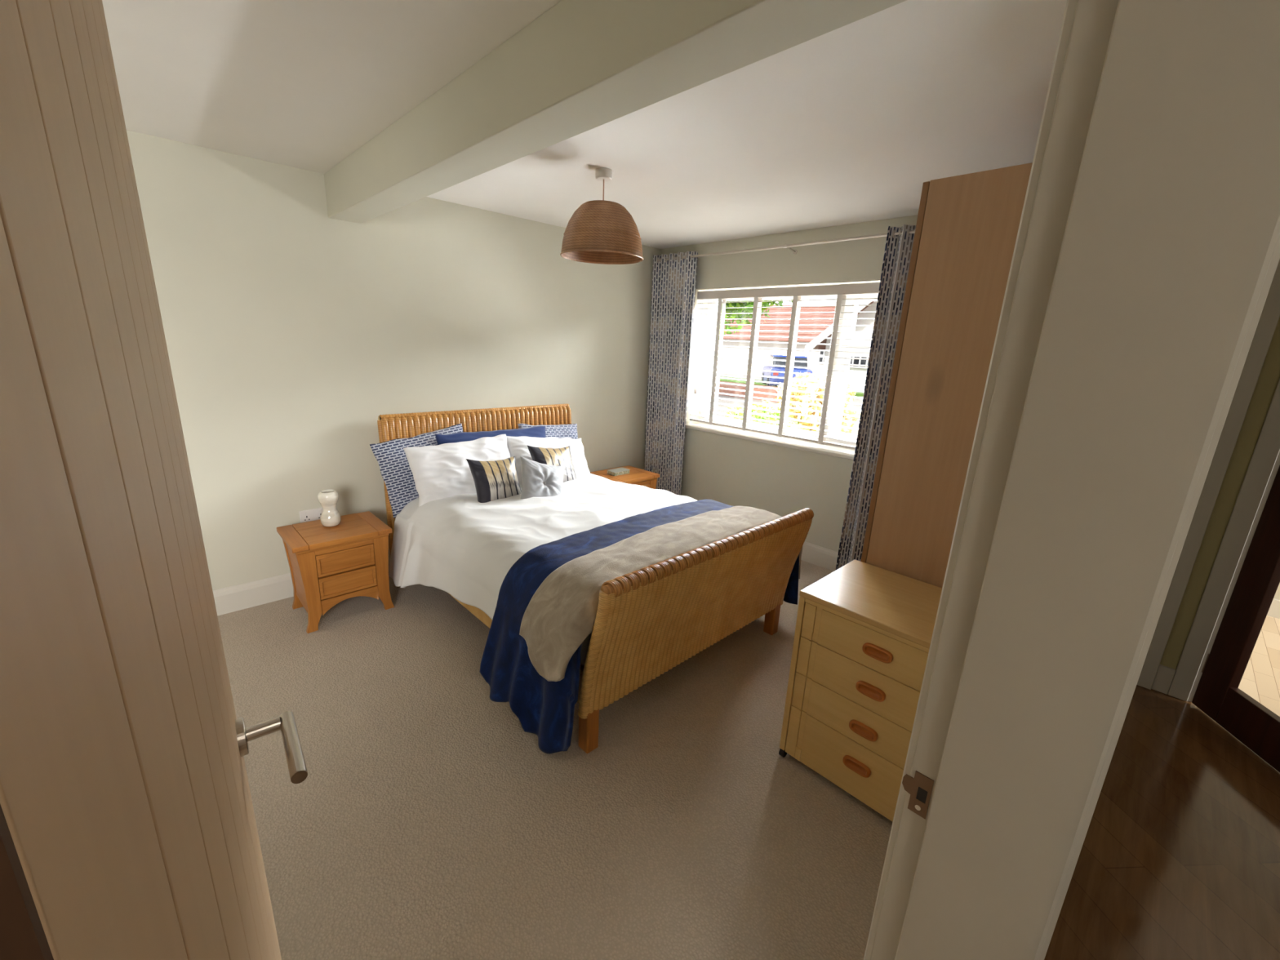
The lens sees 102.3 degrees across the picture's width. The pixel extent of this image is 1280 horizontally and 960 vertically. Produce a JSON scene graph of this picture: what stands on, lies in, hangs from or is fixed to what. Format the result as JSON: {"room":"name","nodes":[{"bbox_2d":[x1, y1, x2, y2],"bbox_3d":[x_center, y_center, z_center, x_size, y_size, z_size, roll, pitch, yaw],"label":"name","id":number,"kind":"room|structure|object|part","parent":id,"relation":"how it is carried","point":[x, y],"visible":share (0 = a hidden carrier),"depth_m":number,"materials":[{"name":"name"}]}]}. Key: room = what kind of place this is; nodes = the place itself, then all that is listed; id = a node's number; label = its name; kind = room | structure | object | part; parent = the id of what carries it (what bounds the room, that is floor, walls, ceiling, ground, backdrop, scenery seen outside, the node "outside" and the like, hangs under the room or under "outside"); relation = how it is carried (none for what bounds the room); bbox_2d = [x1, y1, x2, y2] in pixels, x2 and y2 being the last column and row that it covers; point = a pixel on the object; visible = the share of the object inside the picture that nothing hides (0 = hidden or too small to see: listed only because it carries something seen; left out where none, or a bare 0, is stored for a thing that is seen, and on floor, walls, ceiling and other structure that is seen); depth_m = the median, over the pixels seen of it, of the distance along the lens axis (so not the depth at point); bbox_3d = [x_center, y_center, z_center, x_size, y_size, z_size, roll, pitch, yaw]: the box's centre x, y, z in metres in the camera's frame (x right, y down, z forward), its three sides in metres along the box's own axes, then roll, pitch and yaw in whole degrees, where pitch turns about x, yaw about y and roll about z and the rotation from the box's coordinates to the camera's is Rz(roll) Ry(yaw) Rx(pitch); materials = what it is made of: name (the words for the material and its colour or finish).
{"room":"hallway","nodes":[
{"label":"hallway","id":0,"kind":"room"},
{"bbox_2d":[126,129,660,590],"bbox_3d":[-1.953,-0.483,3.117,6.240,2.485,0.150,-12,20,-43],"label":"wall","id":1,"kind":"structure","parent":0,"point":[290,328],"depth_m":3.08,"materials":[{"name":"paint"}]},
{"bbox_2d":[212,550,390,615],"bbox_3d":[-1.997,0.614,3.293,5.790,0.152,0.016,-12,20,-43],"label":"baseboard","id":2,"kind":"structure","parent":1,"relation":"attached to","point":[253,593],"depth_m":3.03,"materials":[{"name":"white paint"}]},
{"bbox_2d":[298,507,322,523],"bbox_3d":[-2.002,0.219,3.166,0.148,0.084,0.014,-12,20,-43],"label":"wall socket","id":3,"kind":"object","parent":1,"relation":"attached to","point":[313,514],"visible":0.8,"depth_m":3.15,"materials":[{"name":"white plastic"}]},
{"bbox_2d":[324,0,906,223],"bbox_3d":[-0.518,-1.231,1.759,0.170,0.222,3.387,-12,20,-43],"label":"beam","id":4,"kind":"structure","parent":1,"relation":"attached to","point":[580,66],"depth_m":1.36,"materials":[{"name":"paint"}]},
{"bbox_2d":[102,0,1066,248],"bbox_3d":[-0.676,-1.401,1.553,6.240,0.200,3.680,-12,20,-43],"label":"ceiling","id":5,"kind":"structure","parent":0,"point":[847,124],"depth_m":1.86,"materials":[{"name":"paint"}]},
{"bbox_2d":[560,168,644,264],"bbox_3d":[-0.189,-1.352,2.633,0.433,0.408,0.433,3,15,3],"label":"pendant lamp","id":6,"kind":"object","parent":5,"relation":"hanging from","point":[602,232],"visible":1,"depth_m":2.52,"materials":[{"name":"brown wicker"}]},
{"bbox_3d":[-0.192,-1.279,2.653,0.426,0.254,0.426,-12,20,-43],"label":"lamp shade","id":7,"kind":"part","parent":6,"relation":"part of","materials":[{"name":"wicker"}]},
{"bbox_2d":[217,560,1279,959],"bbox_3d":[1.009,1.277,1.717,7.800,0.062,6.630,-12,20,-43],"label":"floor","id":8,"kind":"structure","parent":0,"point":[425,822],"depth_m":1.81,"materials":[{"name":"carpet"}]},
{"bbox_2d":[276,511,394,633],"bbox_3d":[-1.755,0.517,3.010,0.490,0.505,0.400,-12,20,-43],"label":"nightstand","id":9,"kind":"object","parent":8,"relation":"on","point":[329,566],"visible":0.99,"depth_m":2.88,"materials":[{"name":"brown wood"}]},
{"bbox_3d":[-2.010,0.530,3.008,0.084,0.459,0.033,-12,20,-43],"label":"leg","id":10,"kind":"part","parent":9,"relation":"part of","materials":[{"name":"brown wood"}]},
{"bbox_3d":[-1.903,0.526,2.865,0.034,0.369,0.310,-12,20,-43],"label":"panel","id":11,"kind":"part","parent":9,"relation":"part of","materials":[{"name":"brown wood"}]},
{"bbox_3d":[-1.774,0.603,2.773,0.084,0.459,0.028,-12,20,-43],"label":"leg","id":12,"kind":"part","parent":9,"relation":"part of","materials":[{"name":"brown wood"}]},
{"bbox_2d":[317,489,341,526],"bbox_3d":[-1.780,0.162,2.955,0.104,0.204,0.104,-10,19,-38],"label":"vase","id":13,"kind":"object","parent":9,"relation":"on","point":[328,499],"visible":1,"depth_m":2.92,"materials":[{"name":"ceramic"}]},
{"bbox_3d":[-1.747,0.309,2.955,0.462,0.018,0.377,-12,20,-43],"label":"under moulding","id":14,"kind":"part","parent":9,"relation":"part of","materials":[{"name":"brown wood"}]},
{"bbox_3d":[-1.740,0.410,2.970,0.286,0.124,0.311,-12,20,-43],"label":"drawer","id":15,"kind":"part","parent":9,"relation":"part of","materials":[{"name":"brown wood"}]},
{"bbox_3d":[-1.630,0.367,2.843,0.290,0.027,0.020,-12,20,-43],"label":"drawer rail","id":16,"kind":"part","parent":9,"relation":"part of","materials":[{"name":"brown wood"}]},
{"bbox_3d":[-1.629,0.455,2.862,0.286,0.104,0.010,-12,20,-43],"label":"frame","id":17,"kind":"part","parent":9,"relation":"part of","materials":[{"name":"brown wood"}]},
{"bbox_3d":[-1.745,0.538,3.004,0.286,0.122,0.311,-12,20,-43],"label":"drawer","id":18,"kind":"part","parent":9,"relation":"part of","materials":[{"name":"brown wood"}]},
{"bbox_3d":[-1.635,0.583,2.896,0.286,0.102,0.010,-12,20,-43],"label":"frame","id":19,"kind":"part","parent":9,"relation":"part of","materials":[{"name":"brown wood"}]},
{"bbox_3d":[-1.505,0.548,3.025,0.084,0.459,0.028,-12,20,-43],"label":"leg","id":20,"kind":"part","parent":9,"relation":"part of","materials":[{"name":"brown wood"}]},
{"bbox_2d":[377,404,813,753],"bbox_3d":[-0.375,0.248,3.099,1.481,1.097,2.265,-12,20,-43],"label":"bed","id":21,"kind":"object","parent":8,"relation":"on","point":[650,620],"visible":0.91,"depth_m":2.29,"materials":[{"name":"wood"}]},
{"bbox_3d":[-1.647,0.502,3.483,0.060,0.300,0.070,-12,20,-43],"label":"leg","id":22,"kind":"part","parent":21,"relation":"part of","materials":[{"name":"brown wood"}]},
{"bbox_3d":[-1.103,-0.111,3.795,1.442,0.810,0.141,-12,20,-43],"label":"headboard panel","id":23,"kind":"part","parent":21,"relation":"part of","materials":[{"name":"wicker"}]},
{"bbox_3d":[-0.894,0.625,2.718,0.024,0.140,1.950,-12,20,-43],"label":"rail","id":24,"kind":"part","parent":21,"relation":"part of","materials":[{"name":"wood"}]},
{"bbox_2d":[388,473,697,619],"bbox_3d":[-0.386,0.392,3.108,1.686,0.580,1.747,-12,20,-43],"label":"duvet","id":25,"kind":"object","parent":21,"relation":"on","point":[461,546],"visible":0.56,"depth_m":2.82,"materials":[{"name":"white fabric"}]},
{"bbox_2d":[435,426,546,444],"bbox_3d":[-0.988,-0.158,3.600,0.842,0.393,0.160,-10,20,-40],"label":"pillow","id":26,"kind":"object","parent":25,"relation":"on","point":[536,431],"visible":0.12,"depth_m":3.52,"materials":[{"name":"blue fabric"}]},
{"bbox_2d":[520,456,564,498],"bbox_3d":[-0.616,0.028,3.274,0.391,0.352,0.193,-7,18,-33],"label":"cushion","id":27,"kind":"object","parent":25,"relation":"on","point":[539,480],"visible":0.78,"depth_m":3.22,"materials":[{"name":"white fabric"}]},
{"bbox_2d":[480,498,799,754],"bbox_3d":[0.125,0.579,2.621,1.771,0.686,0.594,-12,20,-43],"label":"throw blanket","id":28,"kind":"object","parent":25,"relation":"on","point":[544,708],"visible":0.42,"depth_m":2.17,"materials":[{"name":"blue fabric"}]},
{"bbox_2d":[519,506,802,681],"bbox_3d":[0.244,0.457,2.509,1.777,0.449,0.357,-12,20,-43],"label":"throw blanket","id":29,"kind":"object","parent":28,"relation":"on","point":[561,614],"visible":0.69,"depth_m":2.04,"materials":[{"name":"beige fabric"}]},
{"bbox_2d":[580,631,592,666],"bbox_3d":[-0.402,0.338,3.135,1.310,0.280,1.920,-12,20,-43],"label":"mattress","id":30,"kind":"object","parent":21,"relation":"on","point":[585,644],"visible":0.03,"depth_m":2.06,"materials":[{"name":"fabric"}]},
{"bbox_2d":[369,423,462,517],"bbox_3d":[-1.367,-0.075,3.342,0.177,0.533,0.652,16,20,40],"label":"pillow","id":31,"kind":"object","parent":30,"relation":"on","point":[397,474],"visible":0.38,"depth_m":3.18,"materials":[{"name":"fabric"}]},
{"bbox_2d":[403,434,510,506],"bbox_3d":[-1.111,-0.055,3.305,0.259,0.398,0.695,16,20,40],"label":"pillow","id":32,"kind":"object","parent":30,"relation":"on","point":[442,471],"visible":0.6,"depth_m":3.16,"materials":[{"name":"white fabric"}]},
{"bbox_2d":[466,455,521,502],"bbox_3d":[-0.885,0.021,3.204,0.181,0.327,0.362,16,20,42],"label":"cushion","id":33,"kind":"object","parent":30,"relation":"on","point":[494,480],"visible":0.82,"depth_m":3.14,"materials":[{"name":"multicoloured fabric"}]},
{"bbox_2d":[517,423,577,439],"bbox_3d":[-0.686,-0.232,3.986,0.558,0.429,0.178,-10,19,-38],"label":"pillow","id":34,"kind":"object","parent":30,"relation":"on","point":[559,431],"visible":0.19,"depth_m":4.00,"materials":[{"name":"fabric"}]},
{"bbox_2d":[506,435,590,484],"bbox_3d":[-0.658,-0.135,3.763,0.728,0.409,0.274,-12,21,-43],"label":"pillow","id":35,"kind":"object","parent":30,"relation":"on","point":[517,446],"visible":0.4,"depth_m":3.71,"materials":[{"name":"white fabric"}]},
{"bbox_2d":[527,444,576,482],"bbox_3d":[-0.594,-0.083,3.580,0.186,0.333,0.405,16,20,41],"label":"cushion","id":36,"kind":"object","parent":30,"relation":"on","point":[550,456],"visible":0.61,"depth_m":3.56,"materials":[{"name":"multicoloured fabric"}]},
{"bbox_3d":[-0.207,0.997,2.078,0.062,0.190,0.063,-12,20,-43],"label":"leg","id":37,"kind":"part","parent":21,"relation":"part of","materials":[{"name":"brown wood"}]},
{"bbox_3d":[0.765,0.797,2.988,0.062,0.190,0.063,-12,20,-43],"label":"leg","id":38,"kind":"part","parent":21,"relation":"part of","materials":[{"name":"brown wood"}]},
{"bbox_2d":[590,465,659,488],"bbox_3d":[-0.151,0.188,4.513,0.490,0.505,0.400,-12,20,-43],"label":"nightstand","id":39,"kind":"object","parent":8,"relation":"on","point":[637,476],"visible":0.09,"depth_m":4.41,"materials":[{"name":"brown wood"}]},
{"bbox_2d":[607,467,630,475],"bbox_3d":[-0.186,-0.070,4.427,0.174,0.034,0.104,-12,20,-43],"label":"trinket box","id":40,"kind":"object","parent":39,"relation":"on","point":[620,471],"visible":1,"depth_m":4.39,"materials":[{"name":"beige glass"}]},
{"bbox_3d":[-0.185,-0.085,4.423,0.174,0.004,0.104,-12,20,-43],"label":"lid","id":41,"kind":"part","parent":40,"relation":"part of","materials":[{"name":"clear glass"}]},
{"bbox_3d":[-0.026,0.037,4.347,0.290,0.027,0.020,-12,20,-43],"label":"drawer rail","id":42,"kind":"part","parent":39,"relation":"part of","materials":[{"name":"brown wood"}]},
{"bbox_3d":[-0.143,-0.021,4.459,0.462,0.018,0.377,-12,20,-43],"label":"under moulding","id":43,"kind":"part","parent":39,"relation":"part of","materials":[{"name":"brown wood"}]},
{"bbox_3d":[0.099,0.218,4.529,0.084,0.459,0.028,-12,20,-43],"label":"leg","id":44,"kind":"part","parent":39,"relation":"part of","materials":[{"name":"brown wood"}]},
{"bbox_2d":[778,559,942,822],"bbox_3d":[0.969,0.803,1.935,0.473,0.737,0.659,-12,20,-43],"label":"dresser","id":45,"kind":"object","parent":8,"relation":"on","point":[864,631],"visible":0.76,"depth_m":1.84,"materials":[{"name":"brown wood"}]},
{"bbox_3d":[0.754,0.728,2.156,0.462,0.680,0.022,-12,20,-43],"label":"panel","id":46,"kind":"part","parent":45,"relation":"part of","materials":[{"name":"brown wood"}]},
{"bbox_3d":[0.609,0.994,2.042,0.015,0.220,0.044,-12,20,-43],"label":"panel","id":47,"kind":"part","parent":45,"relation":"part of","materials":[{"name":"brown wood"}]},
{"bbox_3d":[0.629,1.081,2.041,0.015,0.054,0.022,-12,20,-43],"label":"panel","id":48,"kind":"part","parent":45,"relation":"part of","materials":[{"name":"brown wood"}]},
{"bbox_3d":[0.617,0.815,1.995,0.015,0.148,0.044,-12,20,-43],"label":"panel","id":49,"kind":"part","parent":45,"relation":"part of","materials":[{"name":"brown wood"}]},
{"bbox_3d":[0.624,0.668,1.956,0.015,0.152,0.044,-12,20,-43],"label":"panel","id":50,"kind":"part","parent":45,"relation":"part of","materials":[{"name":"brown wood"}]},
{"bbox_3d":[0.630,0.525,1.917,0.015,0.141,0.044,-12,20,-43],"label":"panel","id":51,"kind":"part","parent":45,"relation":"part of","materials":[{"name":"brown wood"}]},
{"bbox_3d":[0.804,1.055,1.847,0.015,0.220,0.477,-12,20,-43],"label":"panel","id":52,"kind":"part","parent":45,"relation":"part of","materials":[{"name":"brown wood"}]},
{"bbox_3d":[0.777,1.028,1.850,0.014,0.043,0.098,-12,20,-43],"label":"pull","id":53,"kind":"part","parent":45,"relation":"part of","materials":[{"name":"orange wood"}]},
{"bbox_3d":[0.812,0.875,1.800,0.015,0.148,0.477,-12,20,-43],"label":"panel","id":54,"kind":"part","parent":45,"relation":"part of","materials":[{"name":"brown wood"}]},
{"bbox_3d":[0.783,0.880,1.810,0.014,0.043,0.098,-12,20,-43],"label":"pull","id":55,"kind":"part","parent":45,"relation":"part of","materials":[{"name":"orange wood"}]},
{"bbox_3d":[0.819,0.729,1.760,0.015,0.152,0.477,-12,20,-43],"label":"panel","id":56,"kind":"part","parent":45,"relation":"part of","materials":[{"name":"brown wood"}]},
{"bbox_3d":[0.833,0.507,1.706,0.028,0.015,0.613,-12,20,-43],"label":"rail","id":57,"kind":"part","parent":45,"relation":"part of","materials":[{"name":"brown wood"}]},
{"bbox_3d":[0.987,0.457,1.846,0.464,0.022,0.659,-12,20,-43],"label":"panel","id":58,"kind":"part","parent":45,"relation":"part of","materials":[{"name":"brown wood"}]},
{"bbox_3d":[0.790,0.725,1.769,0.014,0.043,0.098,-12,20,-43],"label":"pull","id":59,"kind":"part","parent":45,"relation":"part of","materials":[{"name":"orange wood"}]},
{"bbox_3d":[0.825,0.585,1.722,0.015,0.141,0.477,-12,20,-43],"label":"panel","id":60,"kind":"part","parent":45,"relation":"part of","materials":[{"name":"brown wood"}]},
{"bbox_3d":[0.796,0.581,1.731,0.014,0.043,0.098,-12,20,-43],"label":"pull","id":61,"kind":"part","parent":45,"relation":"part of","materials":[{"name":"orange wood"}]},
{"bbox_2d":[860,162,1032,587],"bbox_3d":[1.632,-0.034,2.344,1.265,2.200,0.675,-12,20,-43],"label":"wardrobe","id":62,"kind":"object","parent":8,"relation":"on","point":[967,224],"visible":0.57,"depth_m":1.89,"materials":[{"name":"brown wood"}]},
{"bbox_3d":[1.202,-0.081,2.324,0.629,2.133,0.022,-12,20,-43],"label":"door","id":63,"kind":"part","parent":62,"relation":"part of","materials":[{"name":"brown wood"}]},
{"bbox_2d":[660,214,917,552],"bbox_3d":[1.461,-0.529,3.855,0.300,2.485,3.530,-12,20,-43],"label":"wall","id":64,"kind":"structure","parent":0,"point":[781,481],"depth_m":3.99,"materials":[{"name":"paint"}]},
{"bbox_2d":[685,278,880,460],"bbox_3d":[1.165,-0.888,4.048,0.300,1.207,1.860,-12,20,-43],"label":"window","id":65,"kind":"structure","parent":64,"relation":"in","point":[828,450],"depth_m":4.15,"materials":[{"name":"paint"}]},
{"bbox_3d":[1.122,-0.316,4.183,0.250,0.030,1.860,-12,20,-43],"label":"sill","id":66,"kind":"part","parent":65,"relation":"part of","materials":[{"name":"white paint"}]},
{"bbox_3d":[1.056,-0.980,4.324,0.058,1.063,1.171,-12,20,-43],"label":"sash","id":67,"kind":"part","parent":65,"relation":"part of","materials":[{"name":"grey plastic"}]},
{"bbox_3d":[1.242,-0.920,4.130,0.070,1.173,1.832,-12,20,-43],"label":"frame","id":68,"kind":"part","parent":65,"relation":"part of","materials":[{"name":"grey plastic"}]},
{"bbox_2d":[689,282,879,449],"bbox_3d":[1.113,-0.900,4.003,0.072,1.125,1.795,-12,20,-43],"label":"blind","id":69,"kind":"object","parent":65,"relation":"attached to","point":[841,291],"visible":0.67,"depth_m":3.99,"materials":[{"name":"paint"}]},
{"bbox_3d":[0.510,-1.171,4.543,0.013,0.810,0.013,-3,16,-21],"label":"pull cord","id":70,"kind":"part","parent":69,"relation":"part of","materials":[{"name":"beige plastic"}]},
{"bbox_3d":[0.520,-1.168,4.533,0.013,0.810,0.013,9,16,22],"label":"pull cord","id":71,"kind":"part","parent":69,"relation":"part of","materials":[{"name":"beige plastic"}]},
{"bbox_3d":[1.094,-0.370,4.149,0.054,0.018,1.795,-12,20,-43],"label":"rail","id":72,"kind":"part","parent":69,"relation":"part of","materials":[{"name":"paint"}]},
{"bbox_3d":[1.137,-1.412,3.869,0.060,0.065,1.795,-12,20,-43],"label":"head rail","id":73,"kind":"part","parent":69,"relation":"part of","materials":[{"name":"paint"}]},
{"bbox_3d":[1.462,-0.606,3.859,0.047,0.150,0.020,-12,20,-43],"label":"handle","id":74,"kind":"part","parent":65,"relation":"part of","materials":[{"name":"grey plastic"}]},
{"bbox_3d":[1.658,-0.602,3.746,0.082,0.682,0.481,-12,20,-43],"label":"sash","id":75,"kind":"part","parent":65,"relation":"part of","materials":[{"name":"grey plastic"}]},
{"bbox_3d":[1.682,-1.144,3.602,0.082,0.321,0.481,-12,20,-43],"label":"sash","id":76,"kind":"part","parent":65,"relation":"part of","materials":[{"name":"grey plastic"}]},
{"bbox_2d":[657,230,914,261],"bbox_3d":[1.036,-1.675,3.754,0.110,0.056,2.562,-12,20,-43],"label":"pole","id":77,"kind":"object","parent":64,"relation":"attached to","point":[784,246],"visible":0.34,"depth_m":3.64,"materials":[{"name":"beige"}]},
{"bbox_2d":[644,250,697,495],"bbox_3d":[0.249,-0.816,4.725,0.086,2.337,0.490,-12,20,-43],"label":"curtain","id":78,"kind":"object","parent":77,"relation":"hanging from","point":[673,281],"visible":0.82,"depth_m":4.65,"materials":[{"name":"grey fabric"}]},
{"bbox_2d":[835,224,915,570],"bbox_3d":[1.634,-0.385,3.338,0.084,2.337,0.440,-12,20,-43],"label":"curtain","id":79,"kind":"object","parent":77,"relation":"hanging from","point":[898,248],"visible":0.3,"depth_m":3.38,"materials":[{"name":"grey fabric"}]},
{"bbox_2d":[800,542,838,571],"bbox_3d":[1.256,0.549,4.076,0.016,0.152,3.371,-12,20,-43],"label":"baseboard","id":80,"kind":"structure","parent":64,"relation":"attached to","point":[826,558],"depth_m":3.95,"materials":[{"name":"white paint"}]},
{"bbox_2d":[1160,316,1279,670],"bbox_3d":[3.092,0.034,2.010,0.110,2.485,1.488,-12,20,-43],"label":"wall","id":81,"kind":"structure","parent":0,"point":[1269,375],"depth_m":2.37,"materials":[{"name":"paint"}]},
{"bbox_2d":[1136,259,1279,702],"bbox_3d":[3.050,-0.001,2.024,0.140,2.420,1.120,-12,20,-43],"label":"trim","id":82,"kind":"structure","parent":81,"relation":"attached to","point":[1181,683],"depth_m":2.37,"materials":[{"name":"paint"}]},
{"bbox_3d":[2.646,1.008,2.606,0.016,0.140,0.060,-12,20,-43],"label":"skirting","id":83,"kind":"part","parent":82,"relation":"part of","materials":[{"name":"paint"}]},
{"bbox_3d":[2.732,0.066,2.306,0.018,2.120,0.070,-12,20,-43],"label":"door casing","id":84,"kind":"part","parent":82,"relation":"part of","materials":[{"name":"paint"}]},
{"bbox_2d":[1191,465,1279,772],"bbox_3d":[2.688,0.220,1.892,0.040,2.008,0.810,5,15,10],"label":"door","id":85,"kind":"structure","parent":81,"relation":"in","point":[1218,694],"depth_m":2.29,"materials":[{"name":"red wood"}]},
{"bbox_3d":[2.645,1.104,2.104,0.040,0.188,0.565,5,15,10],"label":"rail","id":86,"kind":"part","parent":85,"relation":"part of","materials":[{"name":"red wood"}]},
{"bbox_2d":[1273,582,1279,599],"bbox_3d":[4.932,-0.059,2.673,0.150,2.480,3.100,-12,20,-43],"label":"wall","id":87,"kind":"structure","parent":0,"point":[1277,596],"depth_m":3.45,"materials":[{"name":"paint"}]},
{"bbox_2d":[1266,598,1279,618],"bbox_3d":[4.840,1.040,2.886,0.020,0.120,3.050,-12,20,-43],"label":"baseboard","id":88,"kind":"structure","parent":87,"relation":"attached to","point":[1274,609],"depth_m":3.46,"materials":[{"name":"white paint"}]},
{"bbox_3d":[0.438,0.286,0.623,5.790,2.485,0.155,-12,20,-43],"label":"wall","id":89,"kind":"structure","parent":0,"visible":0},
{"bbox_2d":[0,0,307,959],"bbox_3d":[-0.357,0.451,0.503,0.112,2.020,0.765,-10,19,-38],"label":"door","id":90,"kind":"structure","parent":89,"relation":"in","point":[128,828],"depth_m":0.18,"materials":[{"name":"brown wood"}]},
{"bbox_3d":[-0.547,0.362,0.749,0.041,0.019,0.019,-10,19,-38],"label":"stem","id":91,"kind":"part","parent":90,"relation":"part of","materials":[{"name":"silver metal"}]},
{"bbox_2d":[902,770,934,819],"bbox_3d":[0.369,0.418,0.690,0.002,0.062,0.035,-12,20,-43],"label":"strike plate","id":92,"kind":"object","parent":89,"relation":"attached to","point":[920,787],"visible":1,"depth_m":0.69,"materials":[{"name":"brown"}]},
{"bbox_2d":[863,0,1279,959],"bbox_3d":[0.144,0.459,0.381,0.913,2.130,0.199,-12,20,-43],"label":"trim","id":93,"kind":"structure","parent":89,"relation":"attached to","point":[1146,256],"depth_m":0.51,"materials":[{"name":"paint"}]},
{"bbox_3d":[0.388,0.378,0.724,0.070,2.130,0.016,-12,20,-43],"label":"architrave","id":94,"kind":"part","parent":93,"relation":"part of","materials":[{"name":"white paint"}]},
{"bbox_3d":[0.503,0.417,0.600,0.070,2.130,0.022,-12,20,-43],"label":"architrave","id":95,"kind":"part","parent":93,"relation":"part of","materials":[{"name":"paint"}]},
{"label":"outside","id":96,"kind":"structure","parent":0,"visible":0},
{"bbox_2d":[712,373,862,433],"bbox_3d":[23.894,-13.901,63.057,116.110,0.100,180.000,-12,20,-43],"label":"ground","id":97,"kind":"structure","parent":96,"point":[855,400],"depth_m":17.00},
{"bbox_2d":[714,298,792,396],"bbox_3d":[2.461,-5.568,16.518,5.119,5.933,5.193,-3,16,-19],"label":"tree","id":98,"kind":"object","parent":97,"relation":"on","point":[744,304],"visible":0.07,"depth_m":15.62,"materials":[{"name":"green plant"}]},
{"bbox_3d":[2.500,-6.461,16.280,5.119,4.083,5.193,-3,16,-19],"label":"crown","id":99,"kind":"part","parent":98,"relation":"part of","materials":[{"name":"green plant"}]},
{"bbox_2d":[718,381,795,402],"bbox_3d":[3.694,-3.143,18.177,0.295,0.480,4.372,-12,20,-43],"label":"wall","id":100,"kind":"structure","parent":97,"relation":"on","point":[721,385],"depth_m":18.01,"materials":[{"name":"red brick"}]},
{"bbox_2d":[720,305,835,375],"bbox_3d":[11.268,-9.482,35.147,16.071,4.640,9.000,11,17,30],"label":"house","id":101,"kind":"structure","parent":97,"relation":"on","point":[803,309],"depth_m":33.11,"materials":[{"name":"brick"}]},
{"bbox_2d":[761,355,812,386],"bbox_3d":[6.382,-4.742,22.662,1.680,1.490,4.092,4,15,7],"label":"car","id":102,"kind":"object","parent":97,"relation":"on","point":[771,357],"visible":0.48,"depth_m":21.27,"materials":[{"name":"blue paint"}]},
{"bbox_3d":[6.367,-5.133,22.301,1.400,0.470,2.355,4,15,7],"label":"cabin glass","id":103,"kind":"part","parent":102,"relation":"part of","materials":[{"name":"black"}]},
{"bbox_2d":[720,376,863,396],"bbox_3d":[3.532,-5.381,27.214,2.500,0.139,55.000,-12,20,-43],"label":"lawn","id":104,"kind":"structure","parent":97,"relation":"on","point":[857,393],"depth_m":24.43,"materials":[{"name":"green plant"}]},
{"bbox_2d":[804,301,876,391],"bbox_3d":[13.004,-6.016,22.415,8.670,4.640,7.299,-8,18,-34],"label":"house","id":105,"kind":"structure","parent":97,"relation":"on","point":[860,308],"depth_m":21.67,"materials":[{"name":"tile"}]},
{"bbox_3d":[-2.407,-1.381,11.285,4.400,0.099,20.500,-12,20,-43],"label":"soil","id":106,"kind":"object","parent":97,"relation":"on","visible":0},
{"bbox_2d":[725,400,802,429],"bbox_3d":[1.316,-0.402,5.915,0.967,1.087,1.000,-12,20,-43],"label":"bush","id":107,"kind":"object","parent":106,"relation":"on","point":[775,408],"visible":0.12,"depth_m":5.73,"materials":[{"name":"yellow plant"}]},
{"bbox_2d":[773,367,860,433],"bbox_3d":[2.196,-0.688,6.460,1.052,1.435,1.026,10,16,25],"label":"shrub","id":108,"kind":"object","parent":106,"relation":"on","point":[820,371],"visible":0.31,"depth_m":6.20,"materials":[{"name":"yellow plant"}]}
]}

